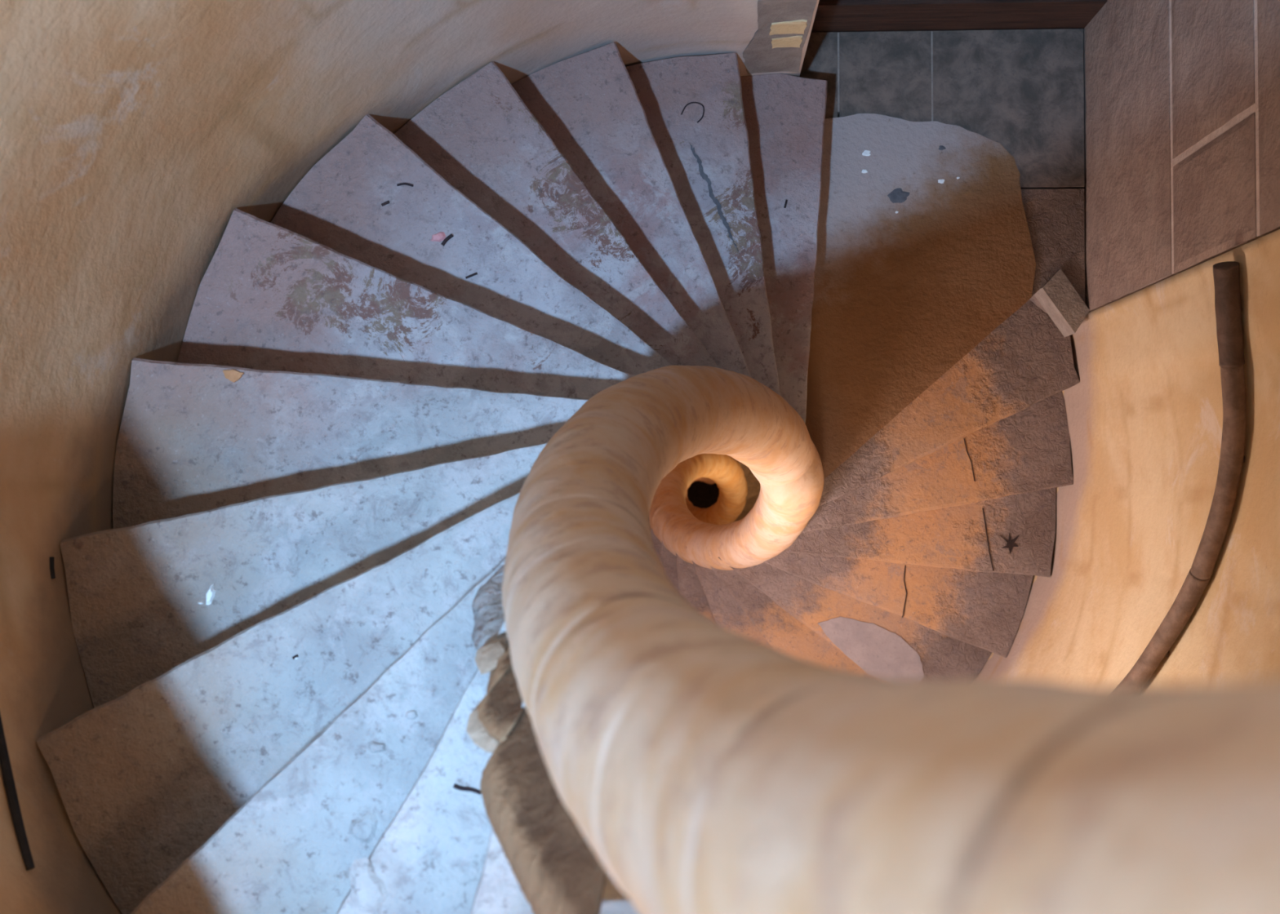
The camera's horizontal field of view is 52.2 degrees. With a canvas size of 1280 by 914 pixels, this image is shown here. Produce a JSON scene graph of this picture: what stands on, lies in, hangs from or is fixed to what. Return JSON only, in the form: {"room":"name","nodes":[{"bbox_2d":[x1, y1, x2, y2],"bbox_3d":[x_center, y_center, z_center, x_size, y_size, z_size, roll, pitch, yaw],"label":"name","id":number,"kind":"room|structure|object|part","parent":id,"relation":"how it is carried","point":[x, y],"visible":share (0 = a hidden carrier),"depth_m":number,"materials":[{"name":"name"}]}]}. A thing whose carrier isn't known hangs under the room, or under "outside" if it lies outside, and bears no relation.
{"room":"spiral staircase","nodes":[
{"label":"spiral staircase","id":0,"kind":"room"},
{"bbox_2d":[0,0,819,913],"bbox_3d":[-0.369,-0.028,2.937,1.146,6.500,2.317,10,89,2],"label":"wall","id":1,"kind":"structure","parent":0,"point":[133,133],"depth_m":1.95,"materials":[{"name":"paint"}]},
{"bbox_2d":[0,713,35,871],"bbox_3d":[-0.808,0.409,1.668,0.019,0.068,0.236,-21,88,2],"label":"strip","id":2,"kind":"object","parent":1,"relation":"attached to","point":[5,763],"visible":1,"depth_m":1.66,"materials":[{"name":"black metal"}]},
{"bbox_2d":[48,556,55,578],"bbox_3d":[-0.869,0.164,1.931,0.009,0.012,0.032,-7,88,2],"label":"peg","id":3,"kind":"object","parent":1,"relation":"attached to","point":[51,558],"visible":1,"depth_m":1.93,"materials":[{"name":"black metal"}]},
{"bbox_2d":[742,0,817,74],"bbox_3d":[0.306,-0.945,2.940,0.143,0.484,0.011,-1,89,2],"label":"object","id":4,"kind":"object","parent":1,"relation":"attached to","point":[759,55],"visible":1,"depth_m":2.94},
{"bbox_2d":[771,35,802,48],"bbox_3d":[0.333,-0.945,2.964,0.072,0.073,0.014,0,89,2],"label":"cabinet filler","id":5,"kind":"object","parent":4,"relation":"attached to","point":[795,41],"visible":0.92,"depth_m":2.96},
{"bbox_2d":[768,19,807,35],"bbox_3d":[0.326,-0.947,2.869,0.081,0.082,0.015,0,89,2],"label":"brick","id":6,"kind":"object","parent":4,"relation":"attached to","point":[797,27],"visible":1,"depth_m":2.86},
{"bbox_3d":[-0.287,0.333,5.807,0.840,0.180,0.544,0,89,2],"label":"stone step","id":7,"kind":"structure","parent":1,"relation":"attached to","visible":0},
{"bbox_3d":[-0.261,0.466,5.622,0.726,0.181,0.716,0,89,2],"label":"stone step","id":8,"kind":"structure","parent":7,"relation":"on","visible":0},
{"bbox_3d":[-0.190,0.577,5.437,0.584,0.180,0.837,0,89,2],"label":"stone step","id":9,"kind":"structure","parent":8,"relation":"on","visible":0},
{"bbox_2d":[650,528,661,558],"bbox_3d":[0.029,0.665,5.246,0.305,0.181,0.858,26,90,3],"label":"stone step","id":10,"kind":"structure","parent":9,"relation":"on","point":[656,544],"depth_m":5.16,"materials":[{"name":"grey stone"}]},
{"bbox_2d":[658,541,679,592],"bbox_3d":[0.099,0.713,5.062,0.301,0.180,0.901,0,89,2],"label":"stone step","id":11,"kind":"structure","parent":10,"relation":"on","point":[668,560],"depth_m":4.98,"materials":[{"name":"grey stone"}]},
{"bbox_2d":[675,553,715,622],"bbox_3d":[0.322,0.717,4.873,0.308,0.180,0.879,-6,88,2],"label":"stone step","id":12,"kind":"structure","parent":11,"relation":"on","point":[690,587],"depth_m":4.79,"materials":[{"name":"grey stone"}]},
{"bbox_2d":[685,546,770,647],"bbox_3d":[0.469,0.676,4.688,0.310,0.180,0.885,-22,88,2],"label":"stone step","id":13,"kind":"structure","parent":12,"relation":"on","point":[727,613],"depth_m":4.61,"materials":[{"name":"grey stone"}]},
{"bbox_2d":[710,566,871,675],"bbox_3d":[0.600,0.595,4.504,0.308,0.181,0.888,-37,88,1],"label":"stone step","id":14,"kind":"structure","parent":13,"relation":"on","point":[784,633],"depth_m":4.42,"materials":[{"name":"grey stone"}]},
{"bbox_2d":[718,557,991,680],"bbox_3d":[0.707,0.475,4.322,0.897,0.182,0.330,37,90,3],"label":"stone step","id":15,"kind":"structure","parent":14,"relation":"on","point":[885,645],"depth_m":4.23,"materials":[{"name":"grey stone"}]},
{"bbox_2d":[763,551,1033,657],"bbox_3d":[0.787,0.327,4.142,0.876,0.182,0.306,21,90,3],"label":"stone step","id":16,"kind":"structure","parent":15,"relation":"on","point":[985,611],"depth_m":4.05,"materials":[{"name":"grey stone"}]},
{"bbox_2d":[782,487,1055,577],"bbox_3d":[0.797,0.207,3.964,0.871,0.182,0.302,0,89,2],"label":"stone step","id":17,"kind":"structure","parent":16,"relation":"on","point":[1013,534],"depth_m":3.87,"materials":[{"name":"grey stone"}]},
{"bbox_2d":[800,391,1073,533],"bbox_3d":[0.842,0.110,3.784,0.915,0.182,0.289,-27,88,1],"label":"stone step","id":18,"kind":"structure","parent":17,"relation":"on","point":[1026,451],"depth_m":3.69,"materials":[{"name":"stone"}]},
{"bbox_2d":[818,299,1079,506],"bbox_3d":[0.826,-0.070,3.610,0.930,0.180,0.296,-42,87,1],"label":"stone step","id":19,"kind":"structure","parent":18,"relation":"on","point":[1025,361],"depth_m":3.52,"materials":[{"name":"stone"}]},
{"bbox_2d":[805,113,1089,479],"bbox_3d":[0.768,-0.387,3.438,0.765,0.183,0.993,0,89,2],"label":"stone landing","id":20,"kind":"object","parent":19,"relation":"on","point":[930,239],"visible":0.95,"depth_m":3.35,"materials":[{"name":"grey stone"}]},
{"bbox_2d":[740,73,826,424],"bbox_3d":[0.335,-0.456,3.278,0.255,0.180,0.961,0,89,2],"label":"stone step","id":21,"kind":"structure","parent":20,"relation":"on","point":[784,114],"depth_m":3.19,"materials":[{"name":"grey stone"}]},
{"bbox_2d":[625,53,779,395],"bbox_3d":[0.134,-0.478,3.105,0.305,0.182,0.899,-7,88,2],"label":"stone step","id":22,"kind":"structure","parent":21,"relation":"on","point":[707,162],"depth_m":3.02,"materials":[{"name":"grey stone"}]},
{"bbox_2d":[511,42,751,377],"bbox_3d":[-0.017,-0.442,2.931,0.291,0.181,0.896,-22,88,2],"label":"stone step","id":23,"kind":"structure","parent":22,"relation":"on","point":[588,104],"depth_m":2.85,"materials":[{"name":"grey stone"}]},
{"bbox_2d":[394,61,719,368],"bbox_3d":[-0.145,-0.380,2.755,0.297,0.180,0.891,-38,88,1],"label":"stone step","id":24,"kind":"structure","parent":23,"relation":"on","point":[479,135],"depth_m":2.67,"materials":[{"name":"grey stone"}]},
{"bbox_2d":[271,114,671,375],"bbox_3d":[-0.244,-0.383,2.578,0.918,0.181,0.306,22,90,3],"label":"stone step","id":25,"kind":"structure","parent":24,"relation":"on","point":[336,205],"depth_m":2.50,"materials":[{"name":"grey stone"}]},
{"bbox_2d":[381,200,389,206],"bbox_3d":[-0.487,-0.485,2.499,0.016,0.006,0.005,-24,88,2],"label":"twig","id":26,"kind":"object","parent":25,"relation":"on","point":[387,202],"visible":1,"depth_m":2.50,"materials":[{"name":"black wood"}]},
{"bbox_2d":[396,182,413,186],"bbox_3d":[-0.449,-0.520,2.499,0.032,0.004,0.008,0,89,2],"label":"twig","id":27,"kind":"object","parent":25,"relation":"on","point":[401,184],"visible":1,"depth_m":2.50,"materials":[{"name":"black wood"}]},
{"bbox_2d":[177,208,635,399],"bbox_3d":[-0.383,-0.121,2.397,0.883,0.181,0.334,23,90,3],"label":"stone step","id":28,"kind":"structure","parent":25,"relation":"on","point":[272,297],"depth_m":2.32,"materials":[{"name":"grey stone"}]},
{"bbox_2d":[112,358,588,528],"bbox_3d":[-0.416,-0.002,2.215,0.890,0.182,0.320,0,89,2],"label":"stone step","id":29,"kind":"structure","parent":28,"relation":"on","point":[193,438],"depth_m":2.13,"materials":[{"name":"grey stone"}]},
{"bbox_2d":[222,369,244,382],"bbox_3d":[-0.667,-0.133,2.144,0.034,0.015,0.019,19,90,3],"label":"chip","id":30,"kind":"object","parent":29,"relation":"on","point":[228,375],"depth_m":2.14,"materials":[{"name":"beige stone"}]},
{"bbox_2d":[60,442,547,708],"bbox_3d":[-0.421,0.178,2.032,0.865,0.181,0.297,-13,88,2],"label":"stone step","id":31,"kind":"structure","parent":29,"relation":"on","point":[135,593],"depth_m":1.95,"materials":[{"name":"grey stone"}]},
{"bbox_2d":[205,584,215,604],"bbox_3d":[-0.641,0.205,1.949,0.015,0.008,0.032,0,89,2],"label":"chip","id":32,"kind":"object","parent":31,"relation":"on","point":[210,594],"visible":1,"depth_m":1.95,"materials":[{"name":"white stone"}]},
{"bbox_2d":[36,492,519,913],"bbox_3d":[-0.372,0.329,1.846,0.858,0.180,0.313,-27,88,1],"label":"stone step","id":33,"kind":"structure","parent":31,"relation":"on","point":[146,776],"depth_m":1.76,"materials":[{"name":"grey stone"}]},
{"bbox_2d":[130,556,506,913],"bbox_3d":[-0.392,0.384,1.665,0.287,0.181,0.905,29,90,3],"label":"stone step","id":34,"kind":"structure","parent":33,"relation":"on","point":[290,849],"depth_m":1.58,"materials":[{"name":"grey stone"}]},
{"bbox_2d":[347,812,377,844],"bbox_3d":[-0.333,0.444,1.571,0.036,0.006,0.042,14,89,3],"label":"paint spot","id":35,"kind":"object","parent":34,"relation":"on","point":[363,829],"visible":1,"depth_m":1.57,"materials":[{"name":"white paint"}]},
{"bbox_2d":[367,741,386,753],"bbox_3d":[-0.317,0.349,1.573,0.027,0.006,0.016,0,89,2],"label":"paint spot","id":36,"kind":"object","parent":34,"relation":"on","point":[373,746],"visible":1,"depth_m":1.57,"materials":[{"name":"white paint"}]},
{"bbox_2d":[404,710,417,719],"bbox_3d":[-0.275,0.310,1.572,0.019,0.006,0.014,0,89,2],"label":"scale","id":37,"kind":"object","parent":34,"relation":"on","point":[411,714],"visible":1,"depth_m":1.57,"materials":[{"name":"white paint"}]},
{"bbox_2d":[336,621,509,913],"bbox_3d":[-0.296,0.506,1.478,0.295,0.181,0.926,13,89,3],"label":"stone step","id":38,"kind":"structure","parent":34,"relation":"on","point":[429,859],"depth_m":1.39,"materials":[{"name":"grey stone"}]},
{"bbox_2d":[348,857,389,913],"bbox_3d":[-0.288,0.459,1.389,0.046,0.006,0.065,0,89,2],"label":"paint spot","id":39,"kind":"object","parent":38,"relation":"on","point":[369,893],"visible":1,"depth_m":1.39,"materials":[{"name":"white paint"}]},
{"bbox_2d":[453,784,480,795],"bbox_3d":[-0.183,0.353,1.387,0.031,0.004,0.005,12,89,3],"label":"twig","id":40,"kind":"object","parent":38,"relation":"on","point":[455,786],"visible":0.97,"depth_m":1.39,"materials":[{"name":"black wood"}]},
{"bbox_2d":[470,701,533,913],"bbox_3d":[-0.136,0.590,1.290,0.308,0.180,0.960,0,89,2],"label":"stone step","id":41,"kind":"structure","parent":38,"relation":"on","point":[498,891],"depth_m":1.21,"materials":[{"name":"grey stone"}]},
{"bbox_2d":[600,871,639,913],"bbox_3d":[-0.004,0.650,1.103,0.294,0.180,0.961,-19,88,2],"label":"stone step","id":42,"kind":"structure","parent":41,"relation":"on","point":[615,901],"depth_m":1.02,"materials":[{"name":"grey stone"}]},
{"bbox_2d":[431,231,445,242],"bbox_3d":[-0.385,-0.420,2.494,0.034,0.008,0.023,0,89,2],"label":"chip","id":43,"kind":"object","parent":25,"relation":"on","point":[441,236],"visible":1,"depth_m":2.49,"materials":[{"name":"pink stone"}]},
{"bbox_2d":[440,234,453,246],"bbox_3d":[-0.368,-0.414,2.492,0.028,0.007,0.008,-45,87,1],"label":"twig","id":44,"kind":"object","parent":25,"relation":"on","point":[448,237],"visible":1,"depth_m":2.49,"materials":[{"name":"black wood"}]},
{"bbox_2d":[465,272,477,279],"bbox_3d":[-0.321,-0.346,2.490,0.023,0.004,0.004,-22,88,2],"label":"twig","id":45,"kind":"object","parent":25,"relation":"on","point":[475,273],"visible":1,"depth_m":2.49,"materials":[{"name":"black wood"}]},
{"bbox_2d":[680,102,704,123],"bbox_3d":[0.126,-0.801,3.024,0.050,0.003,0.043,28,90,3],"label":"twig","id":46,"kind":"object","parent":22,"relation":"on","point":[701,104],"visible":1,"depth_m":3.02,"materials":[{"name":"black wood"}]},
{"bbox_2d":[862,150,870,155],"bbox_3d":[0.583,-0.783,3.366,0.022,0.001,0.016,0,89,2],"label":"chip","id":47,"kind":"object","parent":20,"relation":"on","point":[864,153],"depth_m":3.37,"materials":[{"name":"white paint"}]},
{"bbox_2d":[937,179,944,183],"bbox_3d":[0.773,-0.708,3.357,0.017,0.001,0.011,0,89,2],"label":"chip","id":48,"kind":"object","parent":20,"relation":"on","point":[940,181],"depth_m":3.36,"materials":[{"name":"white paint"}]},
{"bbox_2d":[938,145,946,150],"bbox_3d":[0.776,-0.794,3.359,0.019,0.001,0.013,0,89,2],"label":"chip","id":49,"kind":"object","parent":20,"relation":"on","point":[940,147],"depth_m":3.36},
{"bbox_2d":[933,28,1084,189],"bbox_3d":[0.949,-0.894,3.416,0.383,0.117,0.407,0,89,2],"label":"flagstone","id":50,"kind":"object","parent":20,"relation":"on","point":[1022,91],"visible":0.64,"depth_m":3.36,"materials":[{"name":"grey stone"}]},
{"bbox_2d":[687,480,719,508],"bbox_3d":[0.587,0.335,13.151,2.400,0.200,2.400,0,89,2],"label":"floor","id":51,"kind":"structure","parent":0,"point":[701,495],"depth_m":13.05,"materials":[{"name":"metal"}]},
{"bbox_2d":[466,365,1279,913],"bbox_3d":[0.268,0.187,5.802,0.625,12.365,0.533,-43,87,1],"label":"spiral newel","id":52,"kind":"object","parent":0,"point":[664,749],"visible":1,"depth_m":0.46,"materials":[{"name":"stone"}]},
{"bbox_3d":[-0.110,0.121,1.491,0.072,0.271,0.216,43,91,3],"label":"broken moulding","id":53,"kind":"part","parent":52,"relation":"part of","materials":[{"name":"stone"}]},
{"bbox_3d":[-0.085,0.215,1.137,0.161,0.499,0.290,9,89,2],"label":"broken moulding","id":54,"kind":"part","parent":52,"relation":"part of","materials":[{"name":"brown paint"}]},
{"bbox_2d":[975,229,1279,687],"bbox_3d":[0.793,0.542,1.726,0.689,8.800,2.065,37,90,3],"label":"wall","id":55,"kind":"structure","parent":0,"point":[1144,412],"depth_m":2.94,"materials":[{"name":"paint"}]},
{"bbox_2d":[1116,261,1246,687],"bbox_3d":[1.128,0.125,2.712,0.145,0.626,0.967,3,89,2],"label":"handrail","id":56,"kind":"object","parent":55,"relation":"attached to","point":[1228,302],"visible":0.87,"depth_m":2.54,"materials":[{"name":"brown wood"}]},
{"bbox_3d":[1.116,0.420,2.845,0.057,0.347,0.393,16,89,3],"label":"rail","id":57,"kind":"part","parent":56,"relation":"part of","materials":[{"name":"brown wood"}]},
{"bbox_3d":[1.148,0.035,2.589,0.055,0.243,0.429,-2,89,2],"label":"rail","id":58,"kind":"part","parent":56,"relation":"part of","materials":[{"name":"brown wood"}]},
{"bbox_3d":[1.110,-0.268,2.462,0.046,0.109,0.198,-12,88,2],"label":"rail","id":59,"kind":"part","parent":56,"relation":"part of","materials":[{"name":"brown wood"}]},
{"bbox_2d":[1082,0,1279,313],"bbox_3d":[1.172,-0.955,2.346,0.142,2.300,1.122,0,89,2],"label":"wall","id":60,"kind":"structure","parent":0,"point":[1182,97],"depth_m":2.72,"materials":[{"name":"brown stone"}]},
{"bbox_3d":[0.444,0.240,9.605,2.271,6.900,2.305,0,89,2],"label":"wall","id":61,"kind":"structure","parent":0,"visible":0},
{"bbox_3d":[0.933,0.560,8.275,0.903,0.181,0.382,0,89,2],"label":"stone step","id":62,"kind":"structure","parent":61,"relation":"attached to","visible":0},
{"bbox_2d":[736,510,750,520],"bbox_3d":[0.957,0.334,8.100,0.879,0.181,0.305,0,89,2],"label":"stone step","id":63,"kind":"structure","parent":62,"relation":"on","point":[744,513],"depth_m":8.02,"materials":[{"name":"grey stone"}]},
{"bbox_2d":[742,493,759,511],"bbox_3d":[1.004,0.228,7.920,0.918,0.181,0.294,-25,88,1],"label":"stone step","id":64,"kind":"structure","parent":63,"relation":"on","point":[750,502],"depth_m":7.84,"materials":[{"name":"grey stone"}]},
{"bbox_2d":[746,480,760,499],"bbox_3d":[0.987,0.049,7.745,0.951,0.180,0.298,-41,88,1],"label":"stone step","id":65,"kind":"structure","parent":64,"relation":"on","point":[753,490],"depth_m":7.67,"materials":[{"name":"stone"}]},
{"bbox_2d":[745,470,757,488],"bbox_3d":[0.814,-0.187,7.577,0.916,0.180,0.319,-40,88,1],"label":"stone step","id":66,"kind":"structure","parent":65,"relation":"on","point":[750,477],"depth_m":7.49,"materials":[{"name":"grey stone"}]},
{"bbox_2d":[741,463,750,478],"bbox_3d":[0.684,-0.296,7.404,0.320,0.180,0.924,34,90,3],"label":"stone step","id":67,"kind":"structure","parent":66,"relation":"on","point":[746,469],"depth_m":7.31,"materials":[{"name":"grey stone"}]},
{"bbox_3d":[0.884,-0.675,4.849,0.852,2.610,0.687,0,89,2],"label":"wall","id":68,"kind":"structure","parent":0,"visible":0},
{"bbox_2d":[799,32,837,119],"bbox_3d":[0.457,-0.959,3.437,0.112,0.117,0.277,0,89,2],"label":"flagstone","id":69,"kind":"object","parent":68,"relation":"on","point":[820,59],"visible":0.36,"depth_m":3.38,"materials":[{"name":"grey stone"}]},
{"bbox_2d":[837,31,931,121],"bbox_3d":[0.635,-0.959,3.430,0.235,0.117,0.277,0,89,2],"label":"flagstone","id":70,"kind":"object","parent":68,"relation":"on","point":[886,73],"visible":0.64,"depth_m":3.37,"materials":[{"name":"grey stone"}]},
{"bbox_2d":[837,31,933,121],"bbox_3d":[0.635,-0.959,3.421,0.245,0.095,0.277,0,89,2],"label":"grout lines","id":71,"kind":"structure","parent":68,"relation":"attached to","point":[931,32],"depth_m":3.37,"materials":[{"name":"grey concrete"}]},
{"bbox_3d":[0.301,-1.327,2.389,0.124,2.300,0.495,0,89,2],"label":"wall","id":72,"kind":"structure","parent":0,"visible":0},
{"bbox_2d":[811,0,1106,32],"bbox_3d":[0.771,-1.123,3.338,0.739,0.298,0.040,0,89,2],"label":"wooden threshold","id":73,"kind":"object","parent":72,"relation":"attached to","point":[831,15],"visible":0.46,"depth_m":3.27,"materials":[{"name":"brown wood"}]}
]}

